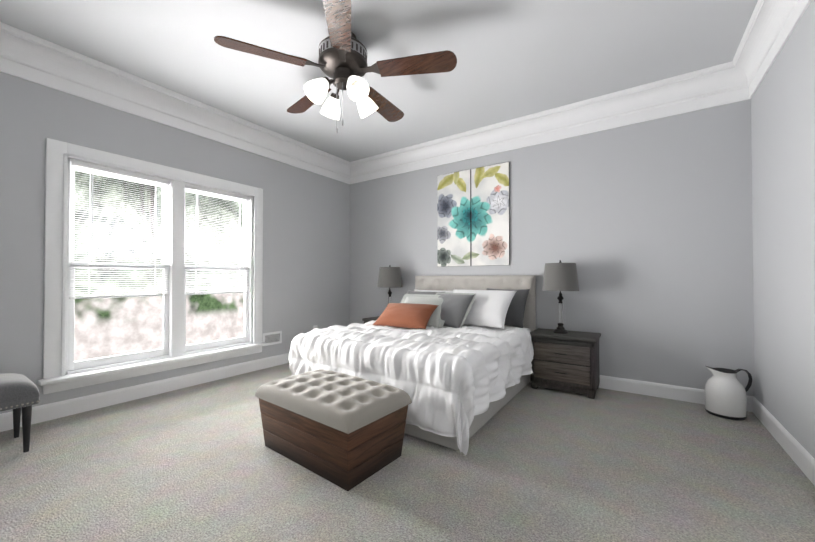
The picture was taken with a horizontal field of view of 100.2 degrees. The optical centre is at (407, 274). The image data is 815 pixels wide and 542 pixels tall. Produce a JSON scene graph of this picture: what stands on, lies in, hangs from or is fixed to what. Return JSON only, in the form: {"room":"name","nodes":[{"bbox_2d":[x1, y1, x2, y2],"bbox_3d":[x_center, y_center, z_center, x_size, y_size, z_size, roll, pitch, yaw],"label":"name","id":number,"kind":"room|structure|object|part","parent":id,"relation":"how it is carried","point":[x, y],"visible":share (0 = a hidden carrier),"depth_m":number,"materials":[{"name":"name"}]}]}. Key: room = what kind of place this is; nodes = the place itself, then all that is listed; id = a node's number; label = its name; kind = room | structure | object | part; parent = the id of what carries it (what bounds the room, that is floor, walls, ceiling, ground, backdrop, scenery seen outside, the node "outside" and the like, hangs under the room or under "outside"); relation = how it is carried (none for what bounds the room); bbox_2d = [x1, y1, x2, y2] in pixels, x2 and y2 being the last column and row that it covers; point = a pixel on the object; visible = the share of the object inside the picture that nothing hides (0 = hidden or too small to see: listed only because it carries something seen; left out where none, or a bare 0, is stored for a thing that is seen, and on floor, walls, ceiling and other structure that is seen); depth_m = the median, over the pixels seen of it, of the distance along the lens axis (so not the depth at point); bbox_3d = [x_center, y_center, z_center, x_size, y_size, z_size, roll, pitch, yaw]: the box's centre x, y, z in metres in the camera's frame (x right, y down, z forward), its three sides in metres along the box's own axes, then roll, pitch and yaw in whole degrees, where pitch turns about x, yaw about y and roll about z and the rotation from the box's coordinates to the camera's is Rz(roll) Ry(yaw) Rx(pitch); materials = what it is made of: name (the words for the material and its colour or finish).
{"room":"bedroom","nodes":[
{"label":"bedroom","id":0,"kind":"room"},
{"bbox_2d":[0,72,349,413],"bbox_3d":[-2.459,-0.308,3.377,0.150,2.930,5.200,0,-1,34],"label":"wall","id":1,"kind":"structure","parent":0,"point":[306,251],"depth_m":3.26,"materials":[{"name":"paint"}]},
{"bbox_2d":[0,353,289,431],"bbox_3d":[-2.391,1.092,3.314,0.016,0.128,5.200,0,-1,34],"label":"baseboard","id":2,"kind":"structure","parent":1,"relation":"attached to","point":[46,412],"depth_m":3.13,"materials":[{"name":"white wood"}]},
{"bbox_2d":[37,138,268,394],"bbox_3d":[-2.339,-0.057,3.449,0.265,2.010,1.920,0,-1,34],"label":"window","id":3,"kind":"structure","parent":1,"relation":"in","point":[63,370],"depth_m":3.18,"materials":[{"name":"white wood"}]},
{"bbox_2d":[69,162,249,298],"bbox_3d":[-2.336,-0.354,3.451,0.037,1.136,1.560,0,-1,34],"label":"window blinds","id":4,"kind":"object","parent":3,"relation":"attached to","point":[92,168],"visible":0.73,"depth_m":3.24,"materials":[{"name":"white plastic"}]},
{"bbox_2d":[0,22,351,183],"bbox_3d":[-2.341,-1.624,3.312,0.135,0.300,5.200,0,-1,34],"label":"crown molding","id":5,"kind":"structure","parent":1,"relation":"attached to","point":[24,55],"depth_m":3.17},
{"bbox_2d":[263,331,281,345],"bbox_3d":[-1.709,0.813,4.316,0.014,0.160,0.270,0,-1,34],"label":"air vent","id":6,"kind":"object","parent":1,"relation":"in","point":[271,338],"visible":0.98,"depth_m":4.32,"materials":[{"name":"white metal"}]},
{"bbox_2d":[0,0,757,161],"bbox_3d":[-0.482,-1.839,2.044,4.940,0.100,5.500,0,-1,34],"label":"ceiling","id":7,"kind":"structure","parent":0,"point":[517,58],"depth_m":2.69,"materials":[{"name":"paint"}]},
{"bbox_2d":[214,0,456,132],"bbox_3d":[-0.477,-1.412,2.621,1.620,0.740,1.596,0,-1,34],"label":"fan","id":8,"kind":"object","parent":7,"relation":"hanging from","point":[342,59],"visible":1,"depth_m":2.46,"materials":[{"name":"brown wood"}]},
{"bbox_3d":[-0.484,-1.598,2.570,0.364,0.369,0.364,0,-1,34],"label":"motor","id":9,"kind":"part","parent":8,"relation":"part of","materials":[{"name":"brown metal"}]},
{"bbox_2d":[0,363,814,541],"bbox_3d":[-0.482,1.191,2.008,4.940,0.100,5.500,0,-1,34],"label":"floor","id":10,"kind":"structure","parent":0,"point":[200,463],"depth_m":1.88,"materials":[{"name":"carpet"}]},
{"bbox_2d":[0,373,39,452],"bbox_3d":[-2.883,0.899,1.884,0.448,0.480,1.108,0,-1,34],"label":"bench","id":11,"kind":"object","parent":10,"relation":"on","point":[19,393],"visible":1,"depth_m":2.18,"materials":[{"name":"fabric"}]},
{"bbox_2d":[255,369,411,490],"bbox_3d":[-0.494,0.922,2.207,0.900,0.441,0.540,-1,-1,37],"label":"ottoman","id":12,"kind":"object","parent":10,"relation":"on","point":[344,431],"visible":1,"depth_m":1.98,"materials":[{"name":"brown wood"}]},
{"bbox_2d":[362,316,379,323],"bbox_3d":[-0.259,0.893,4.713,0.610,0.560,0.442,0,-1,34],"label":"nightstand","id":13,"kind":"object","parent":10,"relation":"on","point":[365,320],"visible":0.06,"depth_m":4.71,"materials":[{"name":"wood"}]},
{"bbox_2d":[377,265,401,302],"bbox_3d":[-0.245,0.241,4.740,0.350,0.745,0.350,0,-1,34],"label":"lamp","id":14,"kind":"object","parent":13,"relation":"on","point":[389,277],"visible":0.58,"depth_m":4.61,"materials":[{"name":"fabric"}]},
{"bbox_2d":[288,275,535,454],"bbox_3d":[0.200,0.582,3.405,1.851,1.150,2.094,0,-1,34],"label":"bed","id":15,"kind":"object","parent":10,"relation":"on","point":[452,356],"visible":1,"depth_m":2.78,"materials":[{"name":"fabric"}]},
{"bbox_2d":[407,291,436,294],"bbox_3d":[0.160,0.368,4.092,0.520,0.420,0.147,0,-41,31],"label":"pillow","id":16,"kind":"object","parent":15,"relation":"on","point":[409,292],"depth_m":4.15,"materials":[{"name":"white fabric"}]},
{"bbox_2d":[414,289,452,292],"bbox_3d":[0.329,0.377,4.232,0.700,0.420,0.162,0,-31,33],"label":"pillow","id":17,"kind":"object","parent":15,"relation":"on","point":[415,289],"depth_m":4.30,"materials":[{"name":"white fabric"}]},
{"bbox_2d":[435,292,475,327],"bbox_3d":[0.417,0.369,3.546,0.504,0.464,0.145,-1,-44,40],"label":"pillow","id":18,"kind":"object","parent":15,"relation":"on","point":[452,310],"depth_m":3.45,"materials":[{"name":"grey fabric"}]},
{"bbox_3d":[0.764,0.592,4.229,1.580,1.150,0.098,0,-1,34],"label":"headboard","id":19,"kind":"part","parent":15,"relation":"part of","materials":[{"name":"fabric"}]},
{"bbox_2d":[453,289,515,328],"bbox_3d":[0.725,0.347,3.588,0.740,0.173,0.500,-1,44,37],"label":"pillow","id":20,"kind":"object","parent":15,"relation":"on","point":[489,308],"depth_m":3.42,"materials":[{"name":"white fabric"}]},
{"bbox_2d":[530,328,600,398],"bbox_3d":[1.590,0.878,3.449,0.610,0.560,0.442,0,-1,34],"label":"nightstand","id":21,"kind":"object","parent":10,"relation":"on","point":[569,361],"visible":0.92,"depth_m":3.28,"materials":[{"name":"wood"}]},
{"bbox_2d":[542,260,578,333],"bbox_3d":[1.571,0.226,3.499,0.350,0.745,0.350,0,-1,34],"label":"lamp","id":22,"kind":"object","parent":21,"relation":"on","point":[560,276],"visible":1,"depth_m":3.38,"materials":[{"name":"fabric"}]},
{"bbox_2d":[705,365,752,419],"bbox_3d":[2.625,0.952,2.788,0.329,0.396,0.252,0,-1,9],"label":"jug","id":23,"kind":"object","parent":10,"relation":"on","point":[725,394],"visible":1,"depth_m":2.72,"materials":[{"name":"ceramic"}]},
{"bbox_2d":[350,99,754,396],"bbox_3d":[1.027,-0.298,4.234,4.940,2.930,0.150,0,-1,34],"label":"wall","id":24,"kind":"structure","parent":0,"point":[646,227],"depth_m":3.36,"materials":[{"name":"paint"}]},
{"bbox_2d":[437,169,470,266],"bbox_3d":[0.601,-0.711,4.424,0.476,1.220,0.024,0,-1,34],"label":"art panel","id":25,"kind":"object","parent":24,"relation":"attached to","point":[453,218],"visible":0.93,"depth_m":4.41,"materials":[{"name":"fabric"}]},
{"bbox_2d":[471,162,509,265],"bbox_3d":[1.004,-0.714,4.149,0.476,1.220,0.024,0,-1,34],"label":"art panel","id":26,"kind":"object","parent":24,"relation":"attached to","point":[490,215],"visible":0.96,"depth_m":4.13,"materials":[{"name":"fabric"}]},
{"bbox_2d":[348,62,727,183],"bbox_3d":[0.951,-1.614,4.130,4.350,0.300,0.135,0,-1,34],"label":"crown molding","id":27,"kind":"structure","parent":24,"relation":"attached to","point":[704,88],"depth_m":3.64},
{"bbox_2d":[599,375,753,410],"bbox_3d":[0.985,1.102,4.146,4.590,0.128,0.016,0,-1,34],"label":"baseboard","id":28,"kind":"structure","parent":24,"relation":"attached to","point":[694,395],"depth_m":3.22,"materials":[{"name":"white wood"}]},
{"bbox_2d":[751,0,814,458],"bbox_3d":[1.495,-0.341,0.674,0.150,2.930,5.200,0,-1,34],"label":"wall","id":29,"kind":"structure","parent":0,"point":[783,151],"depth_m":2.19,"materials":[{"name":"paint"}]},
{"bbox_2d":[728,0,811,103],"bbox_3d":[1.377,-1.654,0.771,0.135,0.300,5.200,0,-1,34],"label":"crown molding","id":30,"kind":"structure","parent":29,"relation":"attached to","point":[771,25],"depth_m":2.44,"materials":[{"name":"white paint"}]},
{"bbox_2d":[748,396,814,485],"bbox_3d":[1.426,1.061,0.704,0.016,0.128,5.200,0,-1,34],"label":"baseboard","id":31,"kind":"structure","parent":29,"relation":"attached to","point":[798,453],"depth_m":2.20,"materials":[{"name":"white wood"}]},
{"label":"outside","id":32,"kind":"structure","parent":0,"visible":0},
{"bbox_2d":[74,171,243,360],"bbox_3d":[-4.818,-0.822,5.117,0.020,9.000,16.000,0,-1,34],"label":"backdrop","id":33,"kind":"structure","parent":32,"point":[104,327],"depth_m":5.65,"materials":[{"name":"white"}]}
]}

